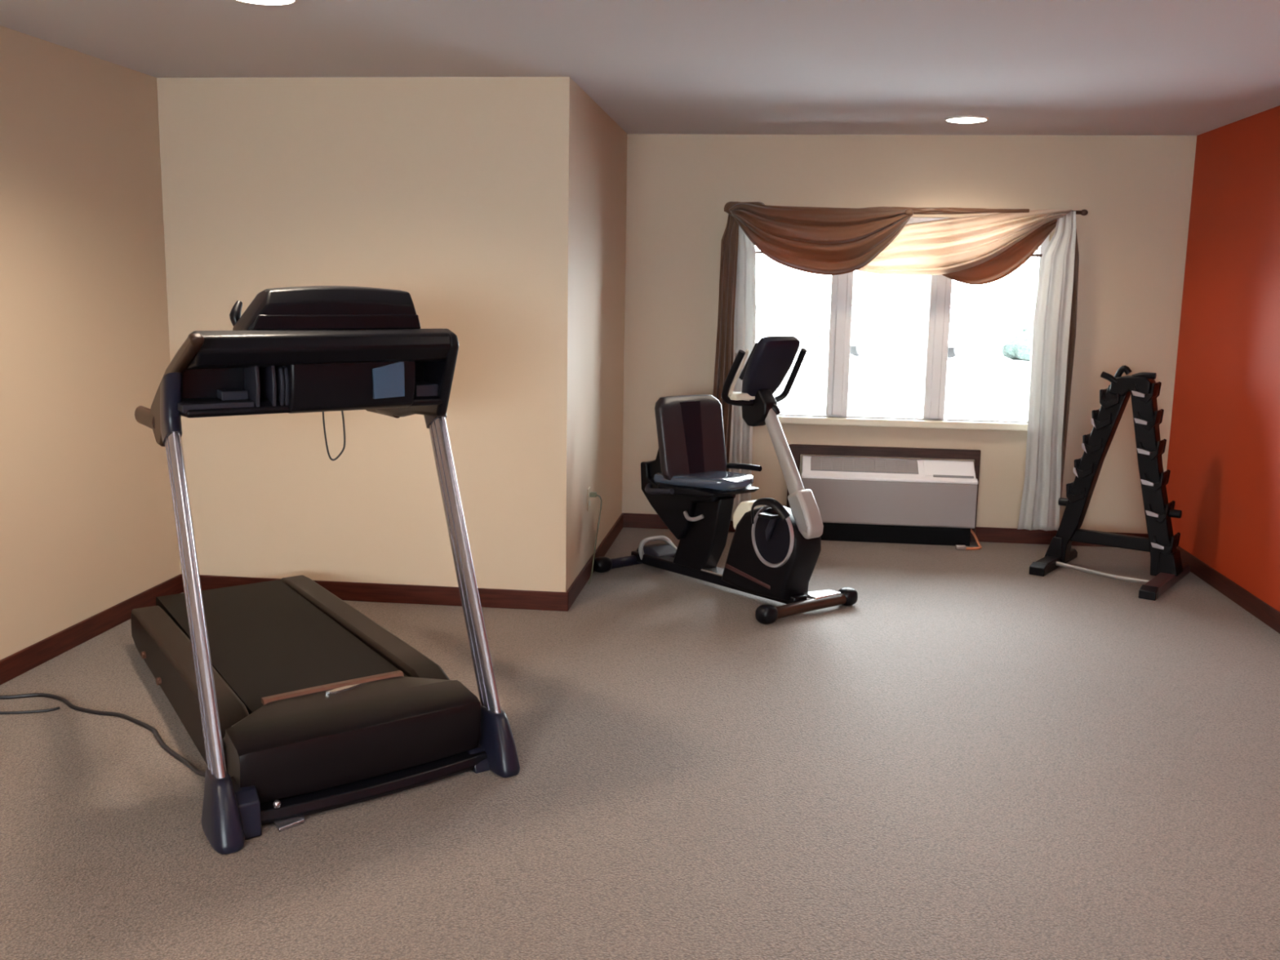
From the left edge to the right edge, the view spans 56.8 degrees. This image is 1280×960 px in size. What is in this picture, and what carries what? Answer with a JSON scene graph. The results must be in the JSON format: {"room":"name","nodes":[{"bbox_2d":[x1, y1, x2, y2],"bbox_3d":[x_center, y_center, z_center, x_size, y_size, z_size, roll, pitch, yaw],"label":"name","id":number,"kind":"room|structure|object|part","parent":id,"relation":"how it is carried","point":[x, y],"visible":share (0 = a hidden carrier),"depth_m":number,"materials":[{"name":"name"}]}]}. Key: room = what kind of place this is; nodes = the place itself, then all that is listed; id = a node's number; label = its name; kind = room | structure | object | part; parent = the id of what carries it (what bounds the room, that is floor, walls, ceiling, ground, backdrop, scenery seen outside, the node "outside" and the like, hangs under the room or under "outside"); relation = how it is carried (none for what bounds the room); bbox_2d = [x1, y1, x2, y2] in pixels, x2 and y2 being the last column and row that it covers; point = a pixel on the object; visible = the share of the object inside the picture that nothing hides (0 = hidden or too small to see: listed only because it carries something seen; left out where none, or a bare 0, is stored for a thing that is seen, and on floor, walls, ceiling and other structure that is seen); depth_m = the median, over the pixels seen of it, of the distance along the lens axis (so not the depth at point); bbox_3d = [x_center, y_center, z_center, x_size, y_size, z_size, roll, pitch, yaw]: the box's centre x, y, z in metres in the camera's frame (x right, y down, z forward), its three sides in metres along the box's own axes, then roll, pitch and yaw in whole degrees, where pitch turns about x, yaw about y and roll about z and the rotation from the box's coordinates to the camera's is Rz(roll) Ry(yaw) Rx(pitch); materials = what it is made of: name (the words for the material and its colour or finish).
{"room":"home gym","nodes":[
{"label":"home gym","id":0,"kind":"room"},
{"bbox_2d":[0,25,180,659],"bbox_3d":[-2.836,0.046,1.387,0.150,2.440,8.737,2,9,7],"label":"wall","id":1,"kind":"structure","parent":0,"point":[87,523],"depth_m":4.91,"materials":[{"name":"beige paint"}]},
{"bbox_2d":[0,573,182,684],"bbox_3d":[-2.766,1.195,1.642,0.014,0.092,8.587,2,9,7],"label":"baseboard","id":2,"kind":"structure","parent":1,"relation":"attached to","point":[12,666],"depth_m":4.99,"materials":[{"name":"brown wood"}]},
{"bbox_2d":[156,76,536,591],"bbox_3d":[-1.431,-0.633,5.641,1.929,2.440,0.150,2,9,7],"label":"wall","id":3,"kind":"structure","parent":0,"point":[424,188],"depth_m":5.51,"materials":[{"name":"beige paint"}]},
{"bbox_2d":[182,574,568,611],"bbox_3d":[-1.298,0.544,5.733,1.929,0.092,0.014,2,9,7],"label":"baseboard","id":4,"kind":"structure","parent":3,"relation":"attached to","point":[345,591],"depth_m":5.70,"materials":[{"name":"brown wood"}]},
{"bbox_2d":[534,76,627,591],"bbox_3d":[-0.290,-0.745,6.434,0.150,2.440,2.009,2,9,7],"label":"wall","id":5,"kind":"structure","parent":0,"point":[581,151],"depth_m":5.66,"materials":[{"name":"beige paint"}]},
{"bbox_2d":[586,487,590,511],"bbox_3d":[-0.266,0.100,6.201,0.010,0.116,0.072,2,9,7],"label":"wall outlet","id":6,"kind":"object","parent":5,"relation":"attached to","point":[588,489],"visible":1,"depth_m":6.17,"materials":[{"name":"beige paint"}]},
{"bbox_2d":[566,513,623,609],"bbox_3d":[-0.229,0.418,6.609,0.014,0.092,1.994,2,9,7],"label":"baseboard","id":7,"kind":"structure","parent":5,"relation":"attached to","point":[584,576],"depth_m":6.30,"materials":[{"name":"brown wood"}]},
{"bbox_2d":[588,492,602,584],"bbox_3d":[-0.242,0.299,6.160,0.061,0.453,0.185,2,9,7],"label":"power cord","id":8,"kind":"object","parent":5,"relation":"attached to","point":[592,494],"visible":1,"depth_m":6.21,"materials":[{"name":"beige plastic"}]},
{"bbox_2d":[0,527,1279,959],"bbox_3d":[-0.045,1.211,2.420,5.542,0.100,11.045,2,9,7],"label":"floor","id":9,"kind":"structure","parent":0,"point":[976,755],"depth_m":3.63,"materials":[{"name":"carpet"}]},
{"bbox_2d":[0,706,59,714],"bbox_3d":[-2.261,0.821,4.208,0.371,0.010,0.046,0,9,-7],"label":"cable","id":10,"kind":"object","parent":9,"relation":"on","point":[56,708],"visible":1,"depth_m":4.20,"materials":[{"name":"black plastic"}]},
{"bbox_2d":[0,285,519,854],"bbox_3d":[-1.474,0.081,4.150,1.431,1.520,2.195,-6,12,-37],"label":"treadmill","id":11,"kind":"object","parent":9,"relation":"on","point":[295,704],"visible":1,"depth_m":3.69,"materials":[{"name":"black plastic"}]},
{"bbox_3d":[-1.826,0.839,4.067,1.305,0.040,0.206,7,11,32],"label":"power cord","id":12,"kind":"part","parent":11,"relation":"part of","materials":[{"name":"black plastic"}]},
{"bbox_3d":[-1.647,-0.207,3.982,0.044,0.070,0.341,-5,11,-32],"label":"handrail","id":13,"kind":"part","parent":11,"relation":"part of","materials":[{"name":"brown plastic"}]},
{"bbox_3d":[-1.405,-0.265,3.581,0.038,0.385,0.760,-5,11,-31],"label":"arm","id":14,"kind":"part","parent":11,"relation":"part of","materials":[{"name":"brown plastic"}]},
{"bbox_3d":[-1.624,0.698,4.231,0.114,0.206,1.739,-5,11,-31],"label":"rail","id":15,"kind":"part","parent":11,"relation":"part of","materials":[{"name":"black plastic"}]},
{"bbox_2d":[232,285,416,330],"bbox_3d":[-0.990,-0.507,3.764,0.594,0.218,0.199,-6,12,-37],"label":"monitor","id":16,"kind":"object","parent":11,"relation":"on","point":[311,308],"depth_m":3.66,"materials":[{"name":"black plastic"}]},
{"bbox_3d":[-1.016,-0.162,3.932,0.080,0.199,0.006,-6,12,-37],"label":"safety cord","id":17,"kind":"part","parent":11,"relation":"part of","materials":[{"name":"black plastic"}]},
{"bbox_2d":[222,670,480,803],"bbox_3d":[-0.898,0.777,3.688,0.757,0.193,0.795,2,9,6],"label":"hood","id":18,"kind":"object","parent":11,"relation":"attached to","point":[295,736],"depth_m":3.59,"materials":[{"name":"black plastic"}]},
{"bbox_3d":[-1.131,0.628,4.707,0.114,0.206,1.909,-5,11,-31],"label":"rail","id":19,"kind":"part","parent":11,"relation":"part of","materials":[{"name":"black plastic"}]},
{"bbox_3d":[-0.975,-0.279,4.489,0.044,0.070,0.342,-5,11,-30],"label":"handrail","id":20,"kind":"part","parent":11,"relation":"part of","materials":[{"name":"brown plastic"}]},
{"bbox_3d":[-0.799,-0.319,3.763,0.108,0.117,0.010,-6,12,-37],"label":"label panel","id":21,"kind":"part","parent":11,"relation":"part of","materials":[{"name":"blue plastic"}]},
{"bbox_3d":[-0.795,-0.371,4.166,0.038,0.344,0.757,-5,11,-31],"label":"arm","id":22,"kind":"part","parent":11,"relation":"part of","materials":[{"name":"black plastic"}]},
{"bbox_2d":[593,335,857,624],"bbox_3d":[0.412,-0.087,6.004,0.650,1.308,1.339,-7,12,-40],"label":"exercise bike","id":23,"kind":"object","parent":9,"relation":"on","point":[774,552],"visible":0.99,"depth_m":5.87,"materials":[{"name":"black plastic"}]},
{"bbox_3d":[0.106,0.373,6.535,0.264,0.134,0.084,-2,10,-19],"label":"transport handle","id":24,"kind":"part","parent":23,"relation":"part of","materials":[{"name":"grey metal"}]},
{"bbox_3d":[0.085,0.049,6.071,0.070,0.055,0.280,-3,10,-25],"label":"handle","id":25,"kind":"part","parent":23,"relation":"part of","materials":[{"name":"black plastic"}]},
{"bbox_3d":[0.245,0.117,6.230,0.170,0.375,0.564,-7,12,-41],"label":"seat frame","id":26,"kind":"part","parent":23,"relation":"part of","materials":[{"name":"black plastic"}]},
{"bbox_3d":[0.253,-0.228,6.171,0.428,0.415,0.165,-6,12,-38],"label":"backrest","id":27,"kind":"part","parent":23,"relation":"part of","materials":[{"name":"black leather"}]},
{"bbox_3d":[0.270,-0.224,6.149,0.148,0.365,0.088,-6,12,-38],"label":"panel","id":28,"kind":"part","parent":23,"relation":"part of","materials":[{"name":"black plastic"}]},
{"bbox_3d":[0.269,0.189,6.047,0.038,0.045,0.143,-7,12,-41],"label":"adjust lever","id":29,"kind":"part","parent":23,"relation":"part of","materials":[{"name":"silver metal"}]},
{"bbox_3d":[0.327,0.265,6.158,0.100,0.400,0.349,-7,12,-41],"label":"seat post","id":30,"kind":"part","parent":23,"relation":"part of","materials":[{"name":"black"}]},
{"bbox_2d":[653,470,753,491],"bbox_3d":[0.358,0.007,6.067,0.400,0.091,0.419,-6,12,-38],"label":"seat cushion","id":31,"kind":"object","parent":23,"relation":"on","point":[664,480],"depth_m":5.99,"materials":[{"name":"black leather"}]},
{"bbox_3d":[0.408,0.471,6.093,0.100,0.011,0.175,-7,12,-41],"label":"rail plate","id":32,"kind":"part","parent":23,"relation":"part of","materials":[{"name":"silver metal"}]},
{"bbox_3d":[0.378,0.495,6.132,0.090,0.055,1.204,-7,12,-41],"label":"floor rail","id":33,"kind":"part","parent":23,"relation":"part of","materials":[{"name":"black plastic"}]},
{"bbox_2d":[720,391,755,400],"bbox_3d":[0.476,-0.406,5.731,0.137,0.032,0.098,-5,11,-33],"label":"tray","id":34,"kind":"object","parent":23,"relation":"on","point":[726,396],"depth_m":5.69,"materials":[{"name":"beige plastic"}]},
{"bbox_3d":[0.479,-0.043,6.301,0.410,0.114,0.093,8,12,36],"label":"handle","id":35,"kind":"part","parent":23,"relation":"part of","materials":[{"name":"black plastic"}]},
{"bbox_3d":[0.627,0.225,5.630,0.020,0.136,0.068,-7,12,-41],"label":"crank arm","id":36,"kind":"part","parent":23,"relation":"part of","materials":[{"name":"black plastic"}]},
{"bbox_3d":[0.640,-0.351,5.730,0.083,0.079,0.044,5,10,21],"label":"neck knob","id":37,"kind":"part","parent":23,"relation":"part of","materials":[{"name":"black plastic"}]},
{"bbox_3d":[0.744,0.154,5.574,0.005,0.172,0.124,-7,12,-41],"label":"shroud panel","id":38,"kind":"part","parent":23,"relation":"part of","materials":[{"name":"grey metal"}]},
{"bbox_2d":[800,455,982,550],"bbox_3d":[1.532,0.137,7.236,1.097,0.503,0.270,2,9,7],"label":"air conditioner","id":39,"kind":"object","parent":9,"relation":"on","point":[857,499],"visible":0.88,"depth_m":7.21,"materials":[{"name":"white plastic"}]},
{"bbox_2d":[810,457,918,474],"bbox_3d":[1.377,-0.087,7.281,0.650,0.076,0.100,2,9,6],"label":"grille","id":40,"kind":"object","parent":39,"relation":"attached to","point":[838,465],"depth_m":7.27,"materials":[{"name":"grey plastic"}]},
{"bbox_3d":[1.504,0.134,7.195,1.048,0.283,0.021,2,9,6],"label":"panel","id":41,"kind":"part","parent":39,"relation":"part of","materials":[{"name":"grey plastic"}]},
{"bbox_3d":[1.878,-0.068,7.222,0.290,0.078,0.120,2,9,6],"label":"control door","id":42,"kind":"part","parent":39,"relation":"part of","materials":[{"name":"white plastic"}]},
{"bbox_3d":[2.020,0.360,7.152,0.090,0.107,0.160,5,10,21],"label":"power cord","id":43,"kind":"part","parent":39,"relation":"part of","materials":[{"name":"brown plastic"}]},
{"bbox_2d":[1029,364,1190,600],"bbox_3d":[2.576,-0.040,6.421,0.708,1.152,0.782,8,12,36],"label":"dumbbell rack","id":44,"kind":"object","parent":9,"relation":"on","point":[1166,566],"visible":1,"depth_m":6.40,"materials":[{"name":"black painted steel"},{"name":"black plastic"},{"name":"grey aluminium"}]},
{"bbox_3d":[2.403,0.126,6.693,0.070,0.044,0.043,8,12,36],"label":"adjust knob","id":45,"kind":"part","parent":44,"relation":"part of","materials":[{"name":"black plastic"}]},
{"bbox_3d":[2.511,-0.030,6.588,0.348,1.015,0.100,8,12,36],"label":"leg","id":46,"kind":"part","parent":44,"relation":"part of","materials":[{"name":"black metal"}]},
{"bbox_3d":[2.772,0.006,6.397,0.301,1.015,0.100,8,12,36],"label":"leg","id":47,"kind":"part","parent":44,"relation":"part of","materials":[{"name":"black metal"}]},
{"bbox_3d":[2.864,0.180,6.354,0.070,0.044,0.043,8,12,36],"label":"adjust knob","id":48,"kind":"part","parent":44,"relation":"part of","materials":[{"name":"black plastic"}]},
{"bbox_2d":[0,0,1279,135],"bbox_3d":[-0.002,-1.295,2.006,5.542,0.100,11.045,2,9,7],"label":"ceiling","id":49,"kind":"structure","parent":0,"point":[742,67],"depth_m":4.62,"materials":[{"name":"white paint"}]},
{"bbox_2d":[235,0,297,5],"bbox_3d":[-1.220,-1.555,3.821,0.230,0.020,0.230,2,9,7],"label":"recessed light","id":50,"kind":"object","parent":49,"relation":"in","point":[270,2],"visible":1,"depth_m":3.86,"materials":[{"name":"white"}]},
{"bbox_2d":[944,115,989,123],"bbox_3d":[1.741,-1.916,6.314,0.230,0.020,0.230,2,9,7],"label":"recessed light","id":51,"kind":"object","parent":49,"relation":"in","point":[957,119],"visible":1,"depth_m":6.26,"materials":[{"name":"white"}]},
{"bbox_2d":[622,133,1196,533],"bbox_3d":[1.485,-0.862,7.329,3.464,2.440,0.200,2,9,7],"label":"wall","id":52,"kind":"structure","parent":0,"point":[1135,191],"depth_m":7.14,"materials":[{"name":"beige paint"}]},
{"bbox_2d":[786,444,980,542],"bbox_3d":[1.501,0.079,7.363,1.164,0.574,0.030,2,9,7],"label":"trim","id":53,"kind":"structure","parent":52,"relation":"attached to","point":[797,450],"depth_m":7.31,"materials":[{"name":"brown wood"}]},
{"bbox_2d":[622,512,1148,546],"bbox_3d":[1.520,0.316,7.407,3.300,0.092,0.014,2,9,7],"label":"baseboard","id":54,"kind":"structure","parent":52,"relation":"attached to","point":[997,535],"depth_m":7.32,"materials":[{"name":"brown wood"}]},
{"bbox_2d":[755,251,1042,257],"bbox_3d":[1.543,-1.358,7.116,1.785,0.022,0.016,2,9,7],"label":"tension rod","id":55,"kind":"object","parent":52,"relation":"attached to","point":[757,252],"visible":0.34,"depth_m":7.02,"materials":[{"name":"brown metal"}]},
{"bbox_2d":[777,217,1049,431],"bbox_3d":[1.536,-0.965,7.250,1.810,1.271,0.160,2,9,7],"label":"window","id":56,"kind":"structure","parent":52,"relation":"in","point":[842,285],"depth_m":7.27,"materials":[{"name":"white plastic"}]},
{"bbox_3d":[1.521,-0.354,7.313,1.800,0.045,0.085,2,9,6],"label":"sill","id":57,"kind":"part","parent":56,"relation":"part of","materials":[{"name":"beige wood"}]},
{"bbox_3d":[2.140,-0.947,7.221,0.503,1.164,0.004,2,9,6],"label":"pane","id":58,"kind":"part","parent":56,"relation":"part of","materials":[{"name":"clear glass"}]},
{"bbox_2d":[1072,208,1088,215],"bbox_3d":[1.566,-1.597,7.045,2.104,0.040,0.103,2,9,7],"label":"curtain rod","id":59,"kind":"object","parent":52,"relation":"attached to","point":[1083,212],"visible":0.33,"depth_m":6.89,"materials":[{"name":"brown metal"}]},
{"bbox_2d":[728,225,755,520],"bbox_3d":[0.637,-0.649,7.302,0.146,1.840,0.027,2,9,7],"label":"sheer curtain","id":60,"kind":"object","parent":59,"relation":"hanging from","point":[744,320],"visible":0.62,"depth_m":7.26,"materials":[{"name":"white fabric"}]},
{"bbox_2d":[712,201,1079,513],"bbox_3d":[1.494,-0.693,7.090,2.171,1.884,0.208,2,9,7],"label":"curtain","id":61,"kind":"object","parent":59,"relation":"hanging from","point":[823,241],"visible":0.93,"depth_m":6.97,"materials":[{"name":"brown fabric"}]},
{"bbox_2d":[857,208,1075,530],"bbox_3d":[1.894,-0.649,7.062,1.316,1.897,0.089,2,9,7],"label":"curtain","id":62,"kind":"object","parent":59,"relation":"hanging from","point":[955,244],"visible":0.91,"depth_m":6.97,"materials":[{"name":"beige fabric"}]},
{"bbox_3d":[1.567,-1.593,7.011,2.030,0.022,0.021,2,9,6],"label":"rod","id":63,"kind":"part","parent":59,"relation":"part of","materials":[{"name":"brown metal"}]},
{"bbox_2d":[1165,105,1279,612],"bbox_3d":[2.648,0.063,1.858,0.150,2.440,10.945,2,9,7],"label":"wall","id":64,"kind":"structure","parent":0,"point":[1224,459],"depth_m":6.19,"materials":[{"name":"orange paint"}]},
{"bbox_2d":[1176,546,1279,633],"bbox_3d":[2.543,1.222,2.035,0.014,0.092,10.595,2,9,7],"label":"baseboard","id":65,"kind":"structure","parent":64,"relation":"attached to","point":[1262,611],"depth_m":6.01,"materials":[{"name":"brown wood"}]},
{"label":"outside","id":66,"kind":"structure","parent":0,"visible":0},
{"bbox_2d":[755,303,1032,419],"bbox_3d":[23.552,-9.379,71.094,150.000,0.100,132.105,2,9,7],"label":"ground","id":67,"kind":"structure","parent":66,"point":[991,384],"depth_m":24.41,"materials":[{"name":"grey"}]},
{"bbox_2d":[755,301,829,346],"bbox_3d":[4.383,-5.245,39.431,4.277,1.418,1.720,3,10,10],"label":"parked car","id":68,"kind":"object","parent":67,"relation":"on","point":[780,317],"visible":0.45,"depth_m":38.49,"materials":[{"name":"white paint"}]},
{"bbox_2d":[806,307,1032,324],"bbox_3d":[20.475,-12.195,87.382,100.000,0.040,40.000,2,9,7],"label":"lawn","id":69,"kind":"structure","parent":67,"relation":"on","point":[858,314],"depth_m":85.37,"materials":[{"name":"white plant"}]},
{"bbox_2d":[849,306,997,360],"bbox_3d":[7.492,-4.065,32.618,4.277,1.418,1.720,1,9,-1],"label":"parked car","id":70,"kind":"object","parent":67,"relation":"on","point":[900,326],"visible":0.7,"depth_m":31.81,"materials":[{"name":"white paint"}]},
{"bbox_2d":[1001,328,1031,360],"bbox_3d":[11.503,-3.762,32.683,2.939,0.935,1.532,2,9,7],"label":"parked car","id":71,"kind":"object","parent":67,"relation":"on","point":[1017,347],"visible":0.27,"depth_m":32.35,"materials":[{"name":"white metal"}]}
]}

